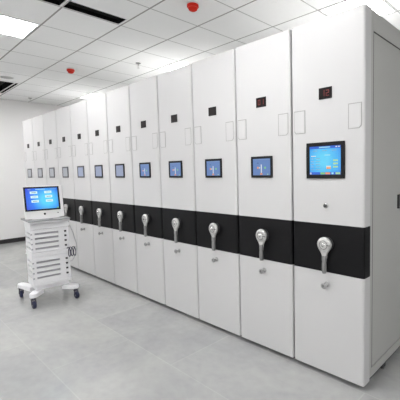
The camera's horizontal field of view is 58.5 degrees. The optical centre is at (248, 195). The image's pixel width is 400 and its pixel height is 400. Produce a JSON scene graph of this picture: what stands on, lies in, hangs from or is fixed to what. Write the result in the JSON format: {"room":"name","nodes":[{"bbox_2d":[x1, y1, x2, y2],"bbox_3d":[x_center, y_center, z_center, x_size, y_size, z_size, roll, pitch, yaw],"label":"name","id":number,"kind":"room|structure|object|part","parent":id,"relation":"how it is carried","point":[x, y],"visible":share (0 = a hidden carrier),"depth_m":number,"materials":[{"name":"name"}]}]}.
{"room":"archive storage room","nodes":[
{"label":"archive storage room","id":0,"kind":"room"},
{"bbox_2d":[0,99,65,239],"bbox_3d":[-5.352,-0.606,6.817,0.100,3.225,7.300,3,6,42],"label":"wall","id":1,"kind":"structure","parent":0,"point":[12,113],"depth_m":7.29,"materials":[{"name":"white paint"}]},
{"bbox_2d":[0,237,25,243],"bbox_3d":[-5.280,0.961,6.894,0.012,0.086,7.300,3,6,42],"label":"baseboard","id":2,"kind":"structure","parent":1,"relation":"attached to","point":[19,239],"depth_m":7.31,"materials":[{"name":"grey"}]},
{"bbox_2d":[0,241,399,399],"bbox_3d":[-1.352,1.237,3.345,10.814,0.100,7.500,3,6,42],"label":"floor","id":3,"kind":"structure","parent":0,"point":[112,341],"depth_m":2.69,"materials":[{"name":"grey tile"}]},
{"bbox_2d":[22,118,35,186],"bbox_3d":[-3.010,-0.238,7.157,0.522,2.350,2.602,3,6,42],"label":"shelving unit","id":4,"kind":"object","parent":3,"relation":"on","point":[27,124],"visible":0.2,"depth_m":6.17,"materials":[{"name":"grey metal"}]},
{"bbox_2d":[32,115,46,185],"bbox_3d":[-2.614,-0.220,6.799,0.522,2.350,2.602,3,6,42],"label":"shelving unit","id":5,"kind":"object","parent":3,"relation":"on","point":[37,122],"visible":0.16,"depth_m":5.81,"materials":[{"name":"grey metal"}]},
{"bbox_2d":[17,216,79,308],"bbox_3d":[-2.279,0.696,3.977,0.511,0.923,0.592,-5,6,-43],"label":"trolley","id":6,"kind":"object","parent":3,"relation":"on","point":[47,240],"visible":1,"depth_m":3.82,"materials":[{"name":"white plastic"}]},
{"bbox_2d":[22,185,63,219],"bbox_3d":[-2.235,0.067,3.848,0.380,0.352,0.135,-5,6,-43],"label":"desktop computer","id":7,"kind":"object","parent":6,"relation":"on","point":[40,202],"visible":1,"depth_m":3.82,"materials":[{"name":"white"}]},
{"bbox_2d":[21,216,69,223],"bbox_3d":[-2.232,0.257,3.876,0.402,0.035,0.382,-5,6,-43],"label":"tray","id":8,"kind":"object","parent":6,"relation":"on","point":[63,219],"depth_m":3.78,"materials":[{"name":"white plastic"}]},
{"bbox_3d":[-2.235,0.310,3.900,0.376,0.067,0.278,-5,6,-43],"label":"drawer","id":9,"kind":"part","parent":6,"relation":"part of","materials":[{"name":"white plastic"}]},
{"bbox_2d":[67,246,75,256],"bbox_3d":[-1.978,0.619,3.938,0.096,0.113,0.023,-5,5,-39],"label":"power cord","id":10,"kind":"object","parent":6,"relation":"hanging from","point":[72,246],"visible":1,"depth_m":3.94,"materials":[{"name":"plastic"}]},
{"bbox_2d":[43,110,59,185],"bbox_3d":[-2.219,-0.201,6.440,0.522,2.350,2.602,3,6,42],"label":"shelving unit","id":11,"kind":"object","parent":3,"relation":"on","point":[50,127],"visible":0.16,"depth_m":5.45,"materials":[{"name":"grey metal"}]},
{"bbox_2d":[56,105,78,268],"bbox_3d":[-1.823,-0.183,6.082,0.522,2.350,2.602,3,6,42],"label":"shelving unit","id":12,"kind":"object","parent":3,"relation":"on","point":[63,116],"visible":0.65,"depth_m":5.11,"materials":[{"name":"grey metal"}]},
{"bbox_3d":[-2.643,-0.621,5.153,0.522,1.308,0.086,3,6,42],"label":"panel","id":13,"kind":"part","parent":12,"relation":"part of","materials":[{"name":"white metal"}]},
{"bbox_3d":[-2.617,0.693,5.250,0.522,0.686,0.086,3,6,42],"label":"panel","id":14,"kind":"part","parent":12,"relation":"part of","materials":[{"name":"white metal"}]},
{"bbox_2d":[70,100,95,275],"bbox_3d":[-1.427,-0.164,5.723,0.522,2.350,2.602,3,6,42],"label":"shelving unit","id":15,"kind":"object","parent":3,"relation":"on","point":[78,111],"visible":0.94,"depth_m":4.77,"materials":[{"name":"grey metal"}]},
{"bbox_3d":[-2.424,-0.627,4.894,0.090,0.153,0.004,3,6,42],"label":"grip plate","id":16,"kind":"part","parent":15,"relation":"part of","materials":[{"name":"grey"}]},
{"bbox_3d":[-2.247,-0.602,4.795,0.522,1.308,0.086,3,6,42],"label":"panel","id":17,"kind":"part","parent":15,"relation":"part of","materials":[{"name":"white metal"}]},
{"bbox_3d":[-2.221,0.712,4.891,0.522,0.686,0.086,3,6,42],"label":"panel","id":18,"kind":"part","parent":15,"relation":"part of","materials":[{"name":"white metal"}]},
{"bbox_3d":[-2.130,-0.613,4.628,0.087,0.153,0.004,3,6,42],"label":"grip plate","id":19,"kind":"part","parent":15,"relation":"part of","materials":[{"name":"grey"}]},
{"bbox_2d":[87,93,114,283],"bbox_3d":[-1.031,-0.146,5.365,0.522,2.350,2.602,3,6,42],"label":"shelving unit","id":20,"kind":"object","parent":3,"relation":"on","point":[97,105],"visible":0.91,"depth_m":4.42,"materials":[{"name":"grey metal"}]},
{"bbox_3d":[-2.028,-0.608,4.535,0.090,0.153,0.004,3,6,42],"label":"grip plate","id":21,"kind":"part","parent":20,"relation":"part of","materials":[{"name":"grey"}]},
{"bbox_3d":[-1.851,-0.584,4.436,0.522,1.308,0.086,3,6,42],"label":"panel","id":22,"kind":"part","parent":20,"relation":"part of","materials":[{"name":"white metal"}]},
{"bbox_3d":[-1.826,0.730,4.533,0.522,0.686,0.086,3,6,42],"label":"panel","id":23,"kind":"part","parent":20,"relation":"part of","materials":[{"name":"white metal"}]},
{"bbox_3d":[-1.734,-0.595,4.269,0.087,0.153,0.004,3,6,42],"label":"grip plate","id":24,"kind":"part","parent":20,"relation":"part of","materials":[{"name":"grey metal"}]},
{"bbox_2d":[106,85,137,292],"bbox_3d":[-0.635,-0.127,5.006,0.522,2.350,2.602,3,6,42],"label":"shelving unit","id":25,"kind":"object","parent":3,"relation":"on","point":[118,100],"visible":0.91,"depth_m":4.06,"materials":[{"name":"grey metal"}]},
{"bbox_3d":[-1.632,-0.590,4.177,0.090,0.153,0.004,3,6,42],"label":"grip plate","id":26,"kind":"part","parent":25,"relation":"part of","materials":[{"name":"grey"}]},
{"bbox_3d":[-1.456,-0.565,4.078,0.522,1.308,0.086,3,6,42],"label":"panel","id":27,"kind":"part","parent":25,"relation":"part of","materials":[{"name":"white metal"}]},
{"bbox_3d":[-1.430,0.749,4.174,0.522,0.686,0.086,3,6,42],"label":"panel","id":28,"kind":"part","parent":25,"relation":"part of","materials":[{"name":"white metal"}]},
{"bbox_3d":[-1.339,-0.576,3.911,0.087,0.153,0.004,3,6,42],"label":"grip plate","id":29,"kind":"part","parent":25,"relation":"part of","materials":[{"name":"grey metal"}]},
{"bbox_2d":[129,75,165,304],"bbox_3d":[-0.240,-0.109,4.648,0.522,2.350,2.602,3,6,42],"label":"shelving unit","id":30,"kind":"object","parent":3,"relation":"on","point":[144,107],"visible":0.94,"depth_m":3.70,"materials":[{"name":"grey metal"}]},
{"bbox_3d":[-1.236,-0.571,3.818,0.090,0.153,0.004,3,6,42],"label":"grip plate","id":31,"kind":"part","parent":30,"relation":"part of","materials":[{"name":"grey"}]},
{"bbox_3d":[-1.060,-0.547,3.720,0.522,1.308,0.086,3,6,42],"label":"panel","id":32,"kind":"part","parent":30,"relation":"part of","materials":[{"name":"white metal"}]},
{"bbox_3d":[-1.034,0.767,3.816,0.522,0.686,0.086,3,6,42],"label":"panel","id":33,"kind":"part","parent":30,"relation":"part of","materials":[{"name":"white metal"}]},
{"bbox_3d":[-0.943,-0.557,3.552,0.087,0.153,0.004,3,6,42],"label":"grip plate","id":34,"kind":"part","parent":30,"relation":"part of","materials":[{"name":"grey"}]},
{"bbox_2d":[157,64,199,318],"bbox_3d":[0.156,-0.090,4.289,0.522,2.350,2.602,3,6,42],"label":"shelving unit","id":35,"kind":"object","parent":3,"relation":"on","point":[175,86],"visible":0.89,"depth_m":3.34,"materials":[{"name":"grey metal"}]},
{"bbox_3d":[-0.841,-0.553,3.460,0.090,0.153,0.004,3,6,42],"label":"grip plate","id":36,"kind":"part","parent":35,"relation":"part of","materials":[{"name":"grey"}]},
{"bbox_3d":[-0.664,-0.528,3.361,0.522,1.308,0.086,3,6,42],"label":"panel","id":37,"kind":"part","parent":35,"relation":"part of","materials":[{"name":"white metal"}]},
{"bbox_3d":[-0.638,0.786,3.457,0.522,0.686,0.086,3,6,42],"label":"panel","id":38,"kind":"part","parent":35,"relation":"part of","materials":[{"name":"white metal"}]},
{"bbox_3d":[-0.547,-0.539,3.194,0.087,0.153,0.004,3,6,42],"label":"grip plate","id":39,"kind":"part","parent":35,"relation":"part of","materials":[{"name":"grey"}]},
{"bbox_2d":[192,49,241,335],"bbox_3d":[0.552,-0.071,3.931,0.522,2.350,2.602,3,6,42],"label":"shelving unit","id":40,"kind":"object","parent":3,"relation":"on","point":[213,77],"visible":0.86,"depth_m":2.98,"materials":[{"name":"grey metal"}]},
{"bbox_3d":[-0.445,-0.534,3.101,0.090,0.153,0.004,3,6,42],"label":"grip plate","id":41,"kind":"part","parent":40,"relation":"part of","materials":[{"name":"grey"}]},
{"bbox_3d":[-0.269,-0.510,3.002,0.522,1.308,0.086,3,6,42],"label":"panel","id":42,"kind":"part","parent":40,"relation":"part of","materials":[{"name":"white metal"}]},
{"bbox_3d":[-0.243,0.804,3.099,0.522,0.686,0.086,3,6,42],"label":"panel","id":43,"kind":"part","parent":40,"relation":"part of","materials":[{"name":"white metal"}]},
{"bbox_3d":[-0.151,-0.520,2.835,0.087,0.153,0.004,3,6,42],"label":"grip plate","id":44,"kind":"part","parent":40,"relation":"part of","materials":[{"name":"grey metal"}]},
{"bbox_2d":[235,30,294,357],"bbox_3d":[0.948,-0.053,3.572,0.522,2.350,2.602,3,6,42],"label":"shelving unit","id":45,"kind":"object","parent":3,"relation":"on","point":[264,95],"visible":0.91,"depth_m":2.62,"materials":[{"name":"grey metal"}]},
{"bbox_3d":[-0.049,-0.516,2.743,0.090,0.153,0.004,3,6,42],"label":"grip plate","id":46,"kind":"part","parent":45,"relation":"part of","materials":[{"name":"grey"}]},
{"bbox_3d":[0.127,-0.491,2.644,0.522,1.308,0.086,3,6,42],"label":"panel","id":47,"kind":"part","parent":45,"relation":"part of","materials":[{"name":"white metal"}]},
{"bbox_3d":[0.153,0.823,2.740,0.522,0.686,0.086,3,6,42],"label":"panel","id":48,"kind":"part","parent":45,"relation":"part of","materials":[{"name":"white metal"}]},
{"bbox_3d":[0.244,-0.502,2.477,0.087,0.153,0.004,3,6,42],"label":"grip plate","id":49,"kind":"part","parent":45,"relation":"part of","materials":[{"name":"grey"}]},
{"bbox_2d":[292,3,399,386],"bbox_3d":[1.347,-0.034,3.210,0.532,2.350,2.602,3,6,42],"label":"shelving unit","id":50,"kind":"object","parent":3,"relation":"on","point":[346,63],"visible":1,"depth_m":2.28,"materials":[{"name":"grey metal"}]},
{"bbox_3d":[0.347,-0.497,2.384,0.090,0.153,0.004,3,6,42],"label":"grip plate","id":51,"kind":"part","parent":50,"relation":"part of","materials":[{"name":"grey metal"}]},
{"bbox_3d":[0.523,-0.473,2.285,0.522,1.308,0.086,3,6,42],"label":"panel","id":52,"kind":"part","parent":50,"relation":"part of","materials":[{"name":"white metal"}]},
{"bbox_3d":[0.549,0.841,2.382,0.522,0.686,0.086,3,6,42],"label":"panel","id":53,"kind":"part","parent":50,"relation":"part of","materials":[{"name":"white metal"}]},
{"bbox_3d":[0.640,-0.483,2.118,0.087,0.153,0.004,3,6,42],"label":"grip plate","id":54,"kind":"part","parent":50,"relation":"part of","materials":[{"name":"grey"}]},
{"bbox_3d":[1.397,-0.032,3.273,0.515,2.108,2.402,3,6,42],"label":"panel","id":55,"kind":"part","parent":50,"relation":"part of","materials":[{"name":"paint"}]},
{"bbox_3d":[1.098,0.037,2.553,0.014,0.101,0.077,3,6,42],"label":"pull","id":56,"kind":"part","parent":50,"relation":"part of","materials":[{"name":"black plastic"}]},
{"bbox_2d":[0,0,399,105],"bbox_3d":[-1.410,-1.739,3.126,10.614,0.020,7.300,3,6,42],"label":"ceiling","id":57,"kind":"structure","parent":0,"point":[103,55],"depth_m":3.98,"materials":[{"name":"white tile"}]},
{"bbox_2d":[0,75,13,78],"bbox_3d":[-3.769,-1.850,5.499,0.196,0.014,0.196,3,6,42],"label":"ceiling speaker","id":58,"kind":"object","parent":57,"relation":"attached to","point":[1,76],"visible":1,"depth_m":5.48,"materials":[{"name":"white plastic"}]},
{"bbox_2d":[0,81,18,92],"bbox_3d":[-4.401,-1.968,6.040,1.018,0.172,0.538,3,6,42],"label":"ceiling vent","id":59,"kind":"object","parent":57,"relation":"in","point":[4,86],"visible":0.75,"depth_m":6.33,"materials":[{"name":"black metal"}]},
{"bbox_2d":[0,15,38,38],"bbox_3d":[-2.517,-1.764,3.573,0.525,0.053,0.548,3,6,42],"label":"ceiling light","id":60,"kind":"object","parent":57,"relation":"attached to","point":[9,26],"visible":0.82,"depth_m":3.66,"materials":[{"name":"white plastic"}]},
{"bbox_2d":[41,0,66,5],"bbox_3d":[-1.833,-1.792,2.952,0.172,0.172,0.522,3,6,42],"label":"ceiling vent","id":61,"kind":"object","parent":57,"relation":"in","point":[54,2],"visible":1,"depth_m":3.17,"materials":[{"name":"black metal"}]},
{"bbox_2d":[67,68,74,73],"bbox_3d":[-2.585,-1.818,5.123,0.106,0.068,0.106,3,6,42],"label":"smoke detector","id":62,"kind":"object","parent":57,"relation":"attached to","point":[69,70],"visible":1,"depth_m":5.09,"materials":[{"name":"red plastic"}]},
{"bbox_2d":[80,93,98,98],"bbox_3d":[-3.015,-2.014,7.115,0.525,0.053,0.548,3,6,42],"label":"ceiling light","id":63,"kind":"object","parent":57,"relation":"attached to","point":[91,95],"visible":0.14,"depth_m":7.02,"materials":[{"name":"white plastic"}]},
{"bbox_2d":[82,94,97,97],"bbox_3d":[-3.015,-1.998,7.116,0.501,0.008,0.524,3,6,42],"label":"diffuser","id":64,"kind":"object","parent":63,"relation":"attached to","point":[89,95],"depth_m":6.97,"materials":[{"name":"white"}]},
{"bbox_2d":[62,1,126,24],"bbox_3d":[-1.459,-1.830,3.362,0.172,0.172,0.550,3,6,42],"label":"ceiling vent","id":65,"kind":"object","parent":57,"relation":"in","point":[71,5],"visible":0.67,"depth_m":3.40,"materials":[{"name":"black metal"}]},
{"bbox_3d":[-1.499,-1.793,3.402,0.004,0.030,0.542,3,6,42],"label":"blade","id":66,"kind":"part","parent":65,"relation":"part of","materials":[{"name":"black"}]},
{"bbox_3d":[-1.459,-1.791,3.365,0.004,0.030,0.542,3,6,42],"label":"blade","id":67,"kind":"part","parent":65,"relation":"part of","materials":[{"name":"black"}]},
{"bbox_2d":[158,62,186,71],"bbox_3d":[-0.975,-1.918,5.267,0.525,0.053,0.548,3,6,42],"label":"ceiling light","id":68,"kind":"object","parent":57,"relation":"attached to","point":[177,64],"visible":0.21,"depth_m":5.13,"materials":[{"name":"white plastic"}]},
{"bbox_2d":[187,1,198,11],"bbox_3d":[-0.506,-1.718,3.206,0.106,0.068,0.106,3,6,42],"label":"smoke detector","id":69,"kind":"object","parent":57,"relation":"attached to","point":[192,6],"visible":1,"depth_m":3.17,"materials":[{"name":"red plastic"}]},
{"bbox_2d":[320,0,395,15],"bbox_3d":[1.065,-1.823,3.419,0.525,0.053,0.548,3,6,42],"label":"ceiling light","id":70,"kind":"object","parent":57,"relation":"attached to","point":[381,7],"visible":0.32,"depth_m":3.35,"materials":[{"name":"white plastic"}]}
]}

